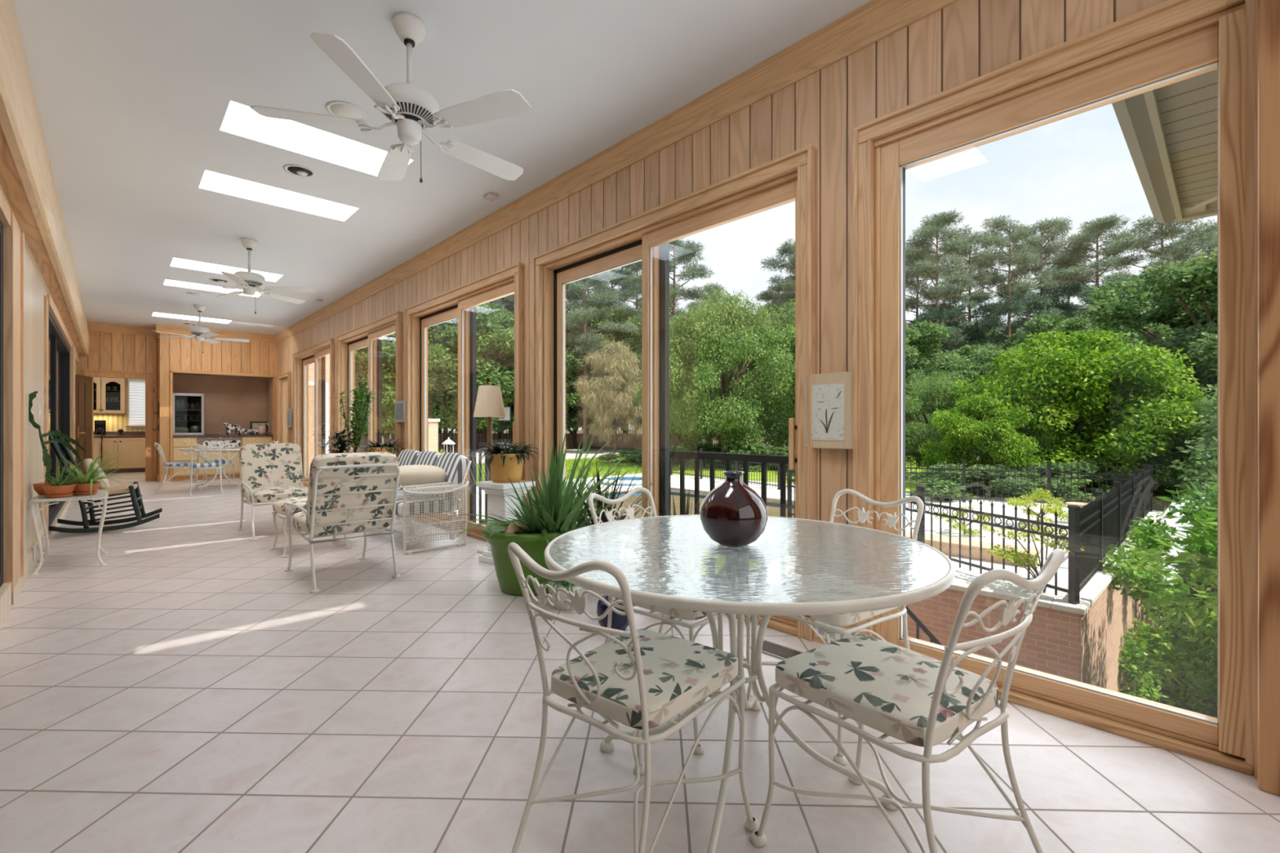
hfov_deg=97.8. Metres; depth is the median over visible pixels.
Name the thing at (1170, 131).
roof eave
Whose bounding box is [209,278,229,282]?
recessed light
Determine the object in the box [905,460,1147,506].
metal fence
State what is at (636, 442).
wall
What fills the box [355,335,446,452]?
broadleaf tree
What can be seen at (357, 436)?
houseplant
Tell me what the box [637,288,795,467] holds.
spreading tree
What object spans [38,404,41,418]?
light switch
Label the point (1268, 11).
trim
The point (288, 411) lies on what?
print
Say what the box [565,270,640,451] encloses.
pine tree
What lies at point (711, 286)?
pine tree
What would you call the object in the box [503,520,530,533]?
driftwood
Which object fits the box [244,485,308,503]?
seat cushion
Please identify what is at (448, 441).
gazebo
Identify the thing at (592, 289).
pine tree
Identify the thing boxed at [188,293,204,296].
grille
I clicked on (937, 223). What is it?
pine tree
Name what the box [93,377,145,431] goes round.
wall
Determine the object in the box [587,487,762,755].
dining chair
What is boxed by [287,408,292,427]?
picture
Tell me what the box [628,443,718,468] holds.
shrub
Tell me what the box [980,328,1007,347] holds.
broadleaf tree
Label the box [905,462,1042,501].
shrub
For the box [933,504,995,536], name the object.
shrub
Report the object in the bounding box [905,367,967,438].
broadleaf tree
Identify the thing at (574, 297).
pine tree
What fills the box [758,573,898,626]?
seat cushion
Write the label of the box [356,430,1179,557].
ground wood
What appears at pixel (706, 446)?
shrub
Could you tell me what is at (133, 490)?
rocking chair
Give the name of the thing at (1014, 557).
young shrub
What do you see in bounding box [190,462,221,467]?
seat cushion
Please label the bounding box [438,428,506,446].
iron fence
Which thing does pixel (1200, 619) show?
shrub
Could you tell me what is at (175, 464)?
seat cushion
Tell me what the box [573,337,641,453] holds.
tree
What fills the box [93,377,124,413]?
upper cabinet
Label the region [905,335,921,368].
broadleaf tree
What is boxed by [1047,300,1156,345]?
broadleaf tree
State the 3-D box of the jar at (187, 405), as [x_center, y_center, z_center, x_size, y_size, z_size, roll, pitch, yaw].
[-9.518,-0.432,11.754,0.070,0.140,0.070,0,0,-43]
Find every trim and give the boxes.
[0,0,89,355]
[0,124,84,355]
[44,295,48,538]
[87,321,158,336]
[155,324,275,343]
[169,369,275,474]
[274,0,958,343]
[1257,0,1279,795]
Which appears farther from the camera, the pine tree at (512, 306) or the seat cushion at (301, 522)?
the pine tree at (512, 306)
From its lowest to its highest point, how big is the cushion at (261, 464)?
0.585 m
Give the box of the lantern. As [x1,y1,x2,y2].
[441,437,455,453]
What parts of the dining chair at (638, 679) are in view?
leg, frame, rail, leg, seat frame, leg, leg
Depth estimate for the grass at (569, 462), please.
26.28 m
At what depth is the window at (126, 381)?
14.03 m
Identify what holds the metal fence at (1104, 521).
on the wall at (1082, 642)
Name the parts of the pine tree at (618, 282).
crown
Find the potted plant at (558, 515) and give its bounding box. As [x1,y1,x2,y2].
[448,418,648,596]
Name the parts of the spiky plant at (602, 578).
pot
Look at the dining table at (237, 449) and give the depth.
10.04 m
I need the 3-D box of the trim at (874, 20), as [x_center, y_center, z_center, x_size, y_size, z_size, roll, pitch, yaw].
[-2.578,-1.955,6.612,0.060,0.170,16.350,0,0,-43]
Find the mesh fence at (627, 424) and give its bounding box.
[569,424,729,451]
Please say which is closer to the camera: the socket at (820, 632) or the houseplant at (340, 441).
the socket at (820, 632)
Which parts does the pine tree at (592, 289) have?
crown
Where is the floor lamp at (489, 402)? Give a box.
[473,382,505,553]
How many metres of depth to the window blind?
14.06 m
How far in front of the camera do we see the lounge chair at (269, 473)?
6.04 m
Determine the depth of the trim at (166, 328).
11.89 m
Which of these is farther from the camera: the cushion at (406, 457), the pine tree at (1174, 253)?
the pine tree at (1174, 253)
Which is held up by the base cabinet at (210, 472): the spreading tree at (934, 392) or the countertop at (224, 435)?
the countertop at (224, 435)
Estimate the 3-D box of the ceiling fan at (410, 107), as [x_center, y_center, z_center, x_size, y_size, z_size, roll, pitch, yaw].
[-1.219,-1.640,2.813,1.273,0.800,1.335,0,0,-15]
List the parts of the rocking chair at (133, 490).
seat, leg, leg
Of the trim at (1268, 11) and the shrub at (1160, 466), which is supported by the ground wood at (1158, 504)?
the shrub at (1160, 466)
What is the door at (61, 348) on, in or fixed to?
in the wall at (36, 287)
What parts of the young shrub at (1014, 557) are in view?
stem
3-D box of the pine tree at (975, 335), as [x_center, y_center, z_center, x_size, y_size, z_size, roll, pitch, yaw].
[33.358,-8.686,56.410,10.122,21.514,8.290,0,0,-10]
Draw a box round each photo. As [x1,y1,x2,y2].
[250,421,267,434]
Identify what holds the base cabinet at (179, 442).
on the floor
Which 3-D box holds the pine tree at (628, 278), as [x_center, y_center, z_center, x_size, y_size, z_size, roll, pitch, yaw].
[-0.849,-8.022,57.919,10.387,20.186,8.507,0,0,37]
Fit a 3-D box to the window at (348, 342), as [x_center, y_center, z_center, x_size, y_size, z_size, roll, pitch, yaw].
[-3.913,-0.174,8.170,0.260,2.588,2.675,0,0,-43]
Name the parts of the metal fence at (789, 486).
post, fence panel, fence panel, post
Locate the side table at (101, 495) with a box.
[29,489,108,575]
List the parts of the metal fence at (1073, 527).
post, post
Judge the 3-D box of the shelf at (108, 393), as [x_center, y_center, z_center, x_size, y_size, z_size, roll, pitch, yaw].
[-13.048,-0.743,13.522,0.820,0.285,0.260,0,0,-43]
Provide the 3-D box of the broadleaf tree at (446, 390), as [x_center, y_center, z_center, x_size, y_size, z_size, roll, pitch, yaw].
[-18.256,-3.878,43.594,9.743,12.429,9.517,0,0,-4]
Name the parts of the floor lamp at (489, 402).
lamp shade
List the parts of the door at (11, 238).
frame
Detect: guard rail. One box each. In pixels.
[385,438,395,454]
[478,442,512,524]
[669,450,795,595]
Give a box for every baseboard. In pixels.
[11,528,44,604]
[156,473,172,482]
[813,619,853,644]
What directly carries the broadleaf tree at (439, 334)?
on the ground wood at (1158, 504)
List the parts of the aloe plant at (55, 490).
pot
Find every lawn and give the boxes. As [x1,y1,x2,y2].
[476,457,641,484]
[672,455,1025,500]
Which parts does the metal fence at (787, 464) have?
post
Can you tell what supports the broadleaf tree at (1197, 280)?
on the ground wood at (1158, 504)
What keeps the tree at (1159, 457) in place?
on the ground wood at (1158, 504)
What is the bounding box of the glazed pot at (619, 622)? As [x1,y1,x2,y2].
[596,595,629,631]
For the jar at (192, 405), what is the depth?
11.78 m
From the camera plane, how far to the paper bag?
11.62 m
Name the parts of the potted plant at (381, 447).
pot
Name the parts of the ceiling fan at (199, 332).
blade, blade, blade, blade, blade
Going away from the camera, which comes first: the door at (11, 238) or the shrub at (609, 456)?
the door at (11, 238)
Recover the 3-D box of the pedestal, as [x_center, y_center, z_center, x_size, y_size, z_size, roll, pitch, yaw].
[-1.115,0.790,4.672,0.340,0.660,0.340,0,0,39]
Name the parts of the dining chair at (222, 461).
frame, leg, leg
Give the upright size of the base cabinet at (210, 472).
0.905 m
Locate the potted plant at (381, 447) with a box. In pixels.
[359,438,404,453]
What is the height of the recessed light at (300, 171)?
0.018 m
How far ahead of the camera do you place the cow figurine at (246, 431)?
12.37 m
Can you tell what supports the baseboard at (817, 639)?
attached to the wall at (963, 41)
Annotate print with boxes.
[287,410,289,425]
[395,403,403,419]
[811,383,844,440]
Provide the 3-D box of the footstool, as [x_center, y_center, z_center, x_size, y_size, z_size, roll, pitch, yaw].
[-3.019,0.884,5.128,0.562,0.471,0.490,0,0,-43]
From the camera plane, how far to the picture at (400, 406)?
6.98 m
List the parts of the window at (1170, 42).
casing, rail, rail, sill, casing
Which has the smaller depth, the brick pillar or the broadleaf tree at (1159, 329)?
the broadleaf tree at (1159, 329)
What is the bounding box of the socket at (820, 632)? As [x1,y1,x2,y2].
[817,629,823,635]
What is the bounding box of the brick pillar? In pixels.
[427,418,439,452]
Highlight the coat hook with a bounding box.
[151,401,159,431]
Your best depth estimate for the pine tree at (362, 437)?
47.85 m
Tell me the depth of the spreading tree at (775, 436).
28.75 m
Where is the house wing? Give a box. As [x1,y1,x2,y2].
[308,354,329,477]
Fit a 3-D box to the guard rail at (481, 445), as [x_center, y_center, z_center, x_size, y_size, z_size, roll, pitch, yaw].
[-1.344,0.650,5.751,0.040,0.940,1.282,0,0,-43]
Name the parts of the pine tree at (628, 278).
crown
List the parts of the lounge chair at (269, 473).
leg, frame, armrest, leg, seat frame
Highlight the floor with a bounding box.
[0,471,1279,852]
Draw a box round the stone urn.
[1065,502,1088,524]
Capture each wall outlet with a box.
[33,544,35,561]
[815,620,852,641]
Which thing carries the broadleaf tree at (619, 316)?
on the ground wood at (1158, 504)
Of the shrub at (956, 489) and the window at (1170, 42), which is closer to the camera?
the window at (1170, 42)
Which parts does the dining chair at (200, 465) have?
leg, seat frame, rail, frame, leg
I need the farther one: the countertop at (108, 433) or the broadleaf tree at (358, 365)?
the broadleaf tree at (358, 365)
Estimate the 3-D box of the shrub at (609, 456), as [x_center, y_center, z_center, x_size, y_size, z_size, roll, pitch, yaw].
[-0.019,1.659,29.785,4.112,1.053,3.696,0,0,-24]
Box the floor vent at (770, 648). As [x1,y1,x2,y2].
[750,640,803,660]
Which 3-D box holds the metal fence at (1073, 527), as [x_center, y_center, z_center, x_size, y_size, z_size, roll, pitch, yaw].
[4.437,1.405,7.155,0.084,1.065,2.248,0,0,-17]
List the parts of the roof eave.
hip trim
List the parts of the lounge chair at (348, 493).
leg, armrest, leg, seat frame, frame, leg, leg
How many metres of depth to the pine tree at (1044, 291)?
59.36 m
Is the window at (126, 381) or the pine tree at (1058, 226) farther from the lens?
the pine tree at (1058, 226)
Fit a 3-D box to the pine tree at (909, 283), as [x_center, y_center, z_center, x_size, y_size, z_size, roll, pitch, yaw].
[28.262,-8.335,55.921,10.823,20.820,9.620,0,0,-32]
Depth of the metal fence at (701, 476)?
19.81 m
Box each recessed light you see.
[182,322,196,324]
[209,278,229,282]
[283,164,316,177]
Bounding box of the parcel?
[189,425,199,432]
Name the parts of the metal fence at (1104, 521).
fence panel, post, fence panel, post, fence panel, post, fence panel, post, fence panel, post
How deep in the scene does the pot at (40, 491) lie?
4.41 m
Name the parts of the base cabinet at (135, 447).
door, door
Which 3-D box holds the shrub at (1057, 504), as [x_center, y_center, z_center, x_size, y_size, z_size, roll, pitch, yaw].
[7.654,1.643,10.658,1.185,0.939,1.273,0,0,22]
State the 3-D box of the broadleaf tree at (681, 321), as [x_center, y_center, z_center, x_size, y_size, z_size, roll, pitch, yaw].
[4.018,-2.924,44.107,8.060,10.436,8.251,0,0,-4]
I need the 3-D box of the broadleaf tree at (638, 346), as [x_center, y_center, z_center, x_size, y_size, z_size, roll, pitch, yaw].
[1.555,-3.582,47.874,10.987,11.787,10.783,0,0,11]
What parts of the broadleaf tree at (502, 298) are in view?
crown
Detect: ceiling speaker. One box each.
[186,292,206,296]
[325,100,367,119]
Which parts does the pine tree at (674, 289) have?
crown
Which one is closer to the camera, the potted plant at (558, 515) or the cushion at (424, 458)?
the potted plant at (558, 515)
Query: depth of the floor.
1.99 m
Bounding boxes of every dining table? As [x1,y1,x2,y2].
[179,447,240,490]
[544,514,955,852]
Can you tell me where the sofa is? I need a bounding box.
[386,449,471,554]
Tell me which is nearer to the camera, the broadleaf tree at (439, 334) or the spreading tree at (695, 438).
the spreading tree at (695, 438)
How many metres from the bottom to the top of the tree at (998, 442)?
3.509 m
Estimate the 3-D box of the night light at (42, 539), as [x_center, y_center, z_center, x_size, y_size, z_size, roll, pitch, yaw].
[-5.078,1.000,4.763,0.060,0.140,0.140,0,0,-43]
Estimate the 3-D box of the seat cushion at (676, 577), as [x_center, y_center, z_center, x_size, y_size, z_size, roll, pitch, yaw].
[0.159,0.662,2.242,0.420,0.073,0.415,0,0,39]
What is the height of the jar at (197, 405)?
0.150 m
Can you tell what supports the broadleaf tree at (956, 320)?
on the ground wood at (1158, 504)
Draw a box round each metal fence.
[670,446,781,489]
[777,453,795,489]
[786,468,925,559]
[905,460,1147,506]
[916,485,1080,604]
[1066,464,1152,591]
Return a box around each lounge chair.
[237,443,309,541]
[283,452,400,593]
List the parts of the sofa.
frame, swing arm, rail, frame, panel, swing arm, frame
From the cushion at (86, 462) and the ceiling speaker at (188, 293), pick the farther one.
the ceiling speaker at (188, 293)
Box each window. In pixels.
[125,378,145,428]
[276,360,291,443]
[293,337,334,486]
[336,311,401,457]
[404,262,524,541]
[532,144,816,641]
[852,0,1257,779]
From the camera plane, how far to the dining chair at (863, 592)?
2.15 m
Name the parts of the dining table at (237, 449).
leg, leg, glass, leg, leg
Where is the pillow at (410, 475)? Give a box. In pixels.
[398,465,446,485]
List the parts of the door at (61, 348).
pane, frame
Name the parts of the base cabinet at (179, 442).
drawer, drawer, drawer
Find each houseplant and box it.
[323,429,361,453]
[333,385,377,453]
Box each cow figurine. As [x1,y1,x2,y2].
[222,422,240,435]
[239,427,247,435]
[244,428,253,435]
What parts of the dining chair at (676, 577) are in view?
leg, frame, rail, leg, seat frame, leg, leg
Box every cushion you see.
[83,458,109,489]
[166,462,197,466]
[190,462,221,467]
[204,459,233,463]
[239,443,303,497]
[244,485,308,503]
[272,496,307,515]
[293,511,377,533]
[306,452,399,536]
[395,494,460,515]
[397,449,420,489]
[397,489,413,496]
[404,450,441,492]
[425,453,467,499]
[551,629,737,729]
[614,569,746,620]
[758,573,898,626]
[775,635,998,746]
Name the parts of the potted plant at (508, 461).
pot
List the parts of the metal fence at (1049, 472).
fence panel, post, fence panel, post, fence panel, post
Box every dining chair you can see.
[154,442,199,493]
[187,443,223,494]
[201,440,236,488]
[507,542,759,852]
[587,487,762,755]
[744,488,924,765]
[750,548,1065,852]
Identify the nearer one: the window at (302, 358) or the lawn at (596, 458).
the window at (302, 358)
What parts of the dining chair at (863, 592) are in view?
leg, leg, seat frame, leg, frame, leg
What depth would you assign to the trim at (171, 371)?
11.38 m
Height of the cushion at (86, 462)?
0.356 m
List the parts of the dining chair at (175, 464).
leg, frame, leg, seat frame, leg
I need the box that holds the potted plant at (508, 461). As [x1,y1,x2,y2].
[466,442,542,483]
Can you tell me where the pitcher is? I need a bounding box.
[255,422,270,435]
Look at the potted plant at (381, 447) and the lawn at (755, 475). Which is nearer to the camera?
the potted plant at (381, 447)
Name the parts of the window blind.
head rail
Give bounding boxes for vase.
[699,471,768,546]
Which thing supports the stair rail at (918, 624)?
on the stair
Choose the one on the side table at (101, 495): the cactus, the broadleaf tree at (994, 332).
the cactus
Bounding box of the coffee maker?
[93,420,106,435]
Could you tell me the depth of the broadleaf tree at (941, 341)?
56.62 m
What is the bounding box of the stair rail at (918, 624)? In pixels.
[905,605,942,645]
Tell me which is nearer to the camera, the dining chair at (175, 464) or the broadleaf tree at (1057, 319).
the dining chair at (175, 464)
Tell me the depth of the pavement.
10.27 m
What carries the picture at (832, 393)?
attached to the wall at (963, 41)
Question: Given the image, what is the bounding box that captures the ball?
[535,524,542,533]
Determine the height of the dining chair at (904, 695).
0.842 m
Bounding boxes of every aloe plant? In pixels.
[37,458,113,497]
[51,448,137,500]
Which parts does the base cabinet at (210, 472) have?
door, door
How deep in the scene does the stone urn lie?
11.27 m
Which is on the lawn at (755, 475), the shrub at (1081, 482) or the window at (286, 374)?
the shrub at (1081, 482)
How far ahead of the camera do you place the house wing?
14.67 m
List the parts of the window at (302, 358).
sill, sash rail, sash rail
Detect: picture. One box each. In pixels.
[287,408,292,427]
[395,400,406,422]
[804,371,853,448]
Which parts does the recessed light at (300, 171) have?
bulb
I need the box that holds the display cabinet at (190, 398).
[173,393,204,435]
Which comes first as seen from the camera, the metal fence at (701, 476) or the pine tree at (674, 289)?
the metal fence at (701, 476)
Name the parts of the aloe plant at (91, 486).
pot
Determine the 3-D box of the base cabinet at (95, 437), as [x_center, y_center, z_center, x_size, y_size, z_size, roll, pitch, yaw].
[-12.327,0.660,12.490,0.410,0.920,1.350,0,0,-43]
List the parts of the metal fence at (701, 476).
post, fence panel, post, fence panel, post, fence panel, post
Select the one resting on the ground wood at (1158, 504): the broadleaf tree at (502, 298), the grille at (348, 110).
the broadleaf tree at (502, 298)
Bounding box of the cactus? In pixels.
[28,391,85,495]
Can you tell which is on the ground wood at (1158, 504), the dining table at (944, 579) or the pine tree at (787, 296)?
the pine tree at (787, 296)
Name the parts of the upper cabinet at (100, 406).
door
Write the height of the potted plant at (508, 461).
0.328 m
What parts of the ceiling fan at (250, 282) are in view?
blade, blade, blade arm, blade, blade arm, blade arm, blade arm, blade, blade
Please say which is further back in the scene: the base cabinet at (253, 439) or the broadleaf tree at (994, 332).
the broadleaf tree at (994, 332)
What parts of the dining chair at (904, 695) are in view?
leg, leg, seat frame, leg, rail, frame, leg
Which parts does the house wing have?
door panel, door frame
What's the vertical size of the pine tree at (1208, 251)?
18.629 m
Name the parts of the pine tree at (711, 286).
crown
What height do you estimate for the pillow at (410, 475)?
0.190 m
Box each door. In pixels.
[0,188,24,630]
[47,293,75,539]
[75,368,154,481]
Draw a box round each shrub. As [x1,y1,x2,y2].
[597,447,641,463]
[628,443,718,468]
[684,441,756,467]
[718,442,795,471]
[784,455,908,476]
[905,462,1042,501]
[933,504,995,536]
[952,463,1082,502]
[978,462,1103,502]
[986,524,1084,592]
[1004,487,1068,528]
[1051,457,1127,497]
[1073,453,1186,492]
[1134,480,1217,715]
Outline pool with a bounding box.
[582,487,795,577]
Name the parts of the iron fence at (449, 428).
fence panel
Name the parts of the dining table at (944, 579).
glass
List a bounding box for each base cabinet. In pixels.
[93,435,101,464]
[99,436,145,473]
[172,436,197,480]
[197,436,241,479]
[241,435,272,446]
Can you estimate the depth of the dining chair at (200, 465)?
9.37 m
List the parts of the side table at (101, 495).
leg, leg, leg, leg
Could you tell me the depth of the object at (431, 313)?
6.05 m
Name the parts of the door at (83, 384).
handle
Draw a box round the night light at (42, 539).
[40,535,49,551]
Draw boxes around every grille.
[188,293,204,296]
[329,103,363,119]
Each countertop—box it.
[93,431,145,437]
[173,434,273,436]
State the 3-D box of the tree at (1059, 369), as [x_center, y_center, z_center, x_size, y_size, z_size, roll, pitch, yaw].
[14.388,-0.410,19.150,7.090,5.987,7.335,0,0,32]
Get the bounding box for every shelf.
[93,389,120,402]
[174,408,201,421]
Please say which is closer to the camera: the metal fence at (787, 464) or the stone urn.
the stone urn
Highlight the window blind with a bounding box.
[127,378,145,426]
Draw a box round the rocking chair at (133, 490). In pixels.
[48,430,162,533]
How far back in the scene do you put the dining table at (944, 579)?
1.70 m
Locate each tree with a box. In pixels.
[355,324,457,444]
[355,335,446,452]
[355,337,436,435]
[355,360,373,427]
[360,432,364,449]
[382,318,497,431]
[382,336,455,431]
[386,302,514,432]
[427,318,510,450]
[453,320,514,449]
[476,293,514,433]
[476,305,514,444]
[477,318,599,432]
[485,293,514,443]
[503,297,514,316]
[504,325,610,430]
[565,270,631,433]
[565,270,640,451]
[565,278,609,319]
[565,306,631,448]
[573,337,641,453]
[582,305,641,434]
[588,328,626,431]
[589,262,641,433]
[590,259,673,434]
[598,313,676,431]
[625,238,733,433]
[631,280,678,312]
[632,329,715,445]
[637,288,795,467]
[640,320,733,444]
[684,282,733,441]
[713,298,795,448]
[720,313,782,441]
[724,295,751,335]
[753,280,795,447]
[757,237,795,328]
[771,269,795,323]
[905,208,986,352]
[905,244,975,447]
[905,317,972,422]
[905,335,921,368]
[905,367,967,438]
[905,368,978,471]
[916,391,1057,491]
[919,341,947,369]
[926,230,1033,351]
[928,355,990,383]
[941,342,1039,388]
[943,213,1063,353]
[948,325,1212,486]
[950,320,1007,351]
[967,344,1062,397]
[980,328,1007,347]
[987,318,1051,345]
[988,311,1094,356]
[993,215,1092,350]
[1010,253,1106,333]
[1024,213,1153,324]
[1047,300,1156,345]
[1075,247,1217,400]
[1079,382,1217,504]
[1088,214,1217,326]
[1093,271,1156,306]
[1123,301,1217,399]
[1142,294,1217,378]
[1146,225,1217,275]
[1169,383,1217,654]
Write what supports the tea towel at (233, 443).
hanging from the base cabinet at (210, 472)
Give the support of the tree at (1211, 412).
on the ground at (1165, 692)
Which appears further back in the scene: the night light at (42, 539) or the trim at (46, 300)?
the trim at (46, 300)
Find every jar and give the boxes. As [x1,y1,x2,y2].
[174,399,179,408]
[179,398,185,408]
[185,402,189,408]
[190,403,194,408]
[195,402,199,409]
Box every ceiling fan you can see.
[151,304,249,352]
[166,237,315,313]
[249,12,531,182]
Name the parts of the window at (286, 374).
sash frame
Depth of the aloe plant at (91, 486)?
4.54 m
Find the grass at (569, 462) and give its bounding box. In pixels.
[476,456,719,486]
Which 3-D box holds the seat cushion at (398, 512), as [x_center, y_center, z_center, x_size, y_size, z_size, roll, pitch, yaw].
[-2.062,0.735,5.280,0.600,0.150,0.527,0,0,-43]
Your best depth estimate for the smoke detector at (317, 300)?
8.98 m
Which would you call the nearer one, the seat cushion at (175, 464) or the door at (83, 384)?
the seat cushion at (175, 464)
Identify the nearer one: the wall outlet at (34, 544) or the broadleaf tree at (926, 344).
the wall outlet at (34, 544)
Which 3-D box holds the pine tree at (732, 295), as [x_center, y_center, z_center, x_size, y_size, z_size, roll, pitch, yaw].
[10.128,-6.021,60.233,6.932,16.182,5.678,0,0,3]
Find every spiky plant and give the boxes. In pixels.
[547,458,662,585]
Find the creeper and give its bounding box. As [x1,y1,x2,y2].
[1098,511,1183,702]
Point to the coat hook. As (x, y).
(157, 412)
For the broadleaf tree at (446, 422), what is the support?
on the ground wood at (1158, 504)
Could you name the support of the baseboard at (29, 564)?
attached to the wall at (36, 287)
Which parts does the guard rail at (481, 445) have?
rail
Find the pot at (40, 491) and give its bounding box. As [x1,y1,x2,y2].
[32,481,62,495]
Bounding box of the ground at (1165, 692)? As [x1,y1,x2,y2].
[1135,488,1217,718]
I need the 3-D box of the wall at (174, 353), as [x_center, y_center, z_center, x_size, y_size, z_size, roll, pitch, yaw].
[-9.184,-0.460,12.201,2.020,3.160,0.850,0,0,-43]
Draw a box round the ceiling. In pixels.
[12,0,871,335]
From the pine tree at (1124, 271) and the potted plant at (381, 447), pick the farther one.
the pine tree at (1124, 271)
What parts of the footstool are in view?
leg, frame, leg, leg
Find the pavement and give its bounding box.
[453,473,1068,596]
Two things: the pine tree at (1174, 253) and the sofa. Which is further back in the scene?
the pine tree at (1174, 253)
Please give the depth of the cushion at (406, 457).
6.14 m
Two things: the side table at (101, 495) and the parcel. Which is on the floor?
the side table at (101, 495)
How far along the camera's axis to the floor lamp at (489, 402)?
4.95 m
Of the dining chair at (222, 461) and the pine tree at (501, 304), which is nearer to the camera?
the dining chair at (222, 461)
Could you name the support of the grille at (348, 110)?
attached to the ceiling speaker at (336, 108)
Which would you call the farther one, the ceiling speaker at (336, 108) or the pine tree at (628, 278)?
the pine tree at (628, 278)
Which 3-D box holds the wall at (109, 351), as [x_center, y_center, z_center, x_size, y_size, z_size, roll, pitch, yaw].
[-10.593,-0.460,11.144,1.520,3.160,0.150,0,0,-43]
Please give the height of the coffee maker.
0.360 m
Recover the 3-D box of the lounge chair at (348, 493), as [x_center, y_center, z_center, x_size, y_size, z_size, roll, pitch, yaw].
[-2.260,0.654,4.238,0.651,0.932,0.861,0,0,-43]
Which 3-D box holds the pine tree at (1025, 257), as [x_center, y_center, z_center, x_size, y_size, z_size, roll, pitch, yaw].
[33.076,-8.517,50.653,8.752,21.183,9.846,0,0,-26]
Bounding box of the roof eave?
[1111,69,1217,223]
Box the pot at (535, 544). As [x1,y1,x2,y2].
[481,519,577,596]
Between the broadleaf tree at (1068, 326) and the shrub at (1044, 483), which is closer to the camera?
the shrub at (1044, 483)
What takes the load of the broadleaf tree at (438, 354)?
on the ground wood at (1158, 504)
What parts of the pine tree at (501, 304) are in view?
crown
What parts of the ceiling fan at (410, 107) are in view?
blade, blade, blade arm, blade arm, blade, blade arm, pull chain, blade arm, blade arm, blade, blade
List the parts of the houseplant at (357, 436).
stem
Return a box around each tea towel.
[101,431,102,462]
[204,440,240,451]
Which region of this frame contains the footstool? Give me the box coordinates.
[270,496,351,557]
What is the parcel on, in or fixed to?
in the display cabinet at (190, 398)
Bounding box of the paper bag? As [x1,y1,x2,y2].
[174,426,188,432]
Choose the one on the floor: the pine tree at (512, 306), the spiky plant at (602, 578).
the spiky plant at (602, 578)
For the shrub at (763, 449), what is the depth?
25.23 m
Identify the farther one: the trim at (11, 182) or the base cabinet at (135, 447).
the base cabinet at (135, 447)
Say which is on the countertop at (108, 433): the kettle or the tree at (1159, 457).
the kettle
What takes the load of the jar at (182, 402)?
on the display cabinet at (190, 398)
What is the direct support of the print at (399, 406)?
attached to the picture at (400, 406)
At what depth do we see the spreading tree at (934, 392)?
20.89 m
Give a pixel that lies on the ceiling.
(162, 162)
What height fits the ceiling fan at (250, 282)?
0.800 m
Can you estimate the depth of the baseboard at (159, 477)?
11.25 m
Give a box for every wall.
[0,183,78,555]
[76,330,158,480]
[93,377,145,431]
[158,333,276,475]
[276,0,1168,637]
[438,432,693,448]
[749,511,1163,694]
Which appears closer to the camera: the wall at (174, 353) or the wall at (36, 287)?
the wall at (36, 287)
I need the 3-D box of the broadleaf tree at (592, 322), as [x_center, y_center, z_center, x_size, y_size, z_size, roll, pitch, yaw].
[-5.987,-4.506,51.427,13.366,13.742,13.056,0,0,4]
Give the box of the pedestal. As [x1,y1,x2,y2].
[477,480,535,564]
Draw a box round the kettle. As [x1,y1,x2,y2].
[117,429,123,435]
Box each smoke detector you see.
[315,298,323,302]
[483,191,498,200]
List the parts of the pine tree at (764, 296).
crown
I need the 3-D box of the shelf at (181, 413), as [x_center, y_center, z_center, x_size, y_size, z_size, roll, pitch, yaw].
[-9.549,-0.239,11.787,0.470,0.245,0.290,0,0,-43]
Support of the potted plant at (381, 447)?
on the plant stand
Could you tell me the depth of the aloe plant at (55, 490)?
4.36 m
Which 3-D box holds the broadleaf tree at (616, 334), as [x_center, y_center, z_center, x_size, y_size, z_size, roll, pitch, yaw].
[-4.202,-4.359,56.084,13.132,13.407,12.888,0,0,-11]
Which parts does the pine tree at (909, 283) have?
crown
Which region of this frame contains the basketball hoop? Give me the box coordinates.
[492,406,510,449]
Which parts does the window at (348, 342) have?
sash rail, sash rail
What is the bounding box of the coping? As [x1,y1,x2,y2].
[905,531,1040,566]
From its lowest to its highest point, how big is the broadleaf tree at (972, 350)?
9.142 m
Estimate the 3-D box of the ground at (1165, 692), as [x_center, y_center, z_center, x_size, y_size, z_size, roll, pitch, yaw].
[86.589,4.420,-18.795,400.000,0.001,153.700,0,0,-43]
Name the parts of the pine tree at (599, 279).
crown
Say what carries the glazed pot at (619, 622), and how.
on the floor
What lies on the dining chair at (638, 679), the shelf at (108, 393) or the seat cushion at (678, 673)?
the seat cushion at (678, 673)
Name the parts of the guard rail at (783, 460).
rail, rail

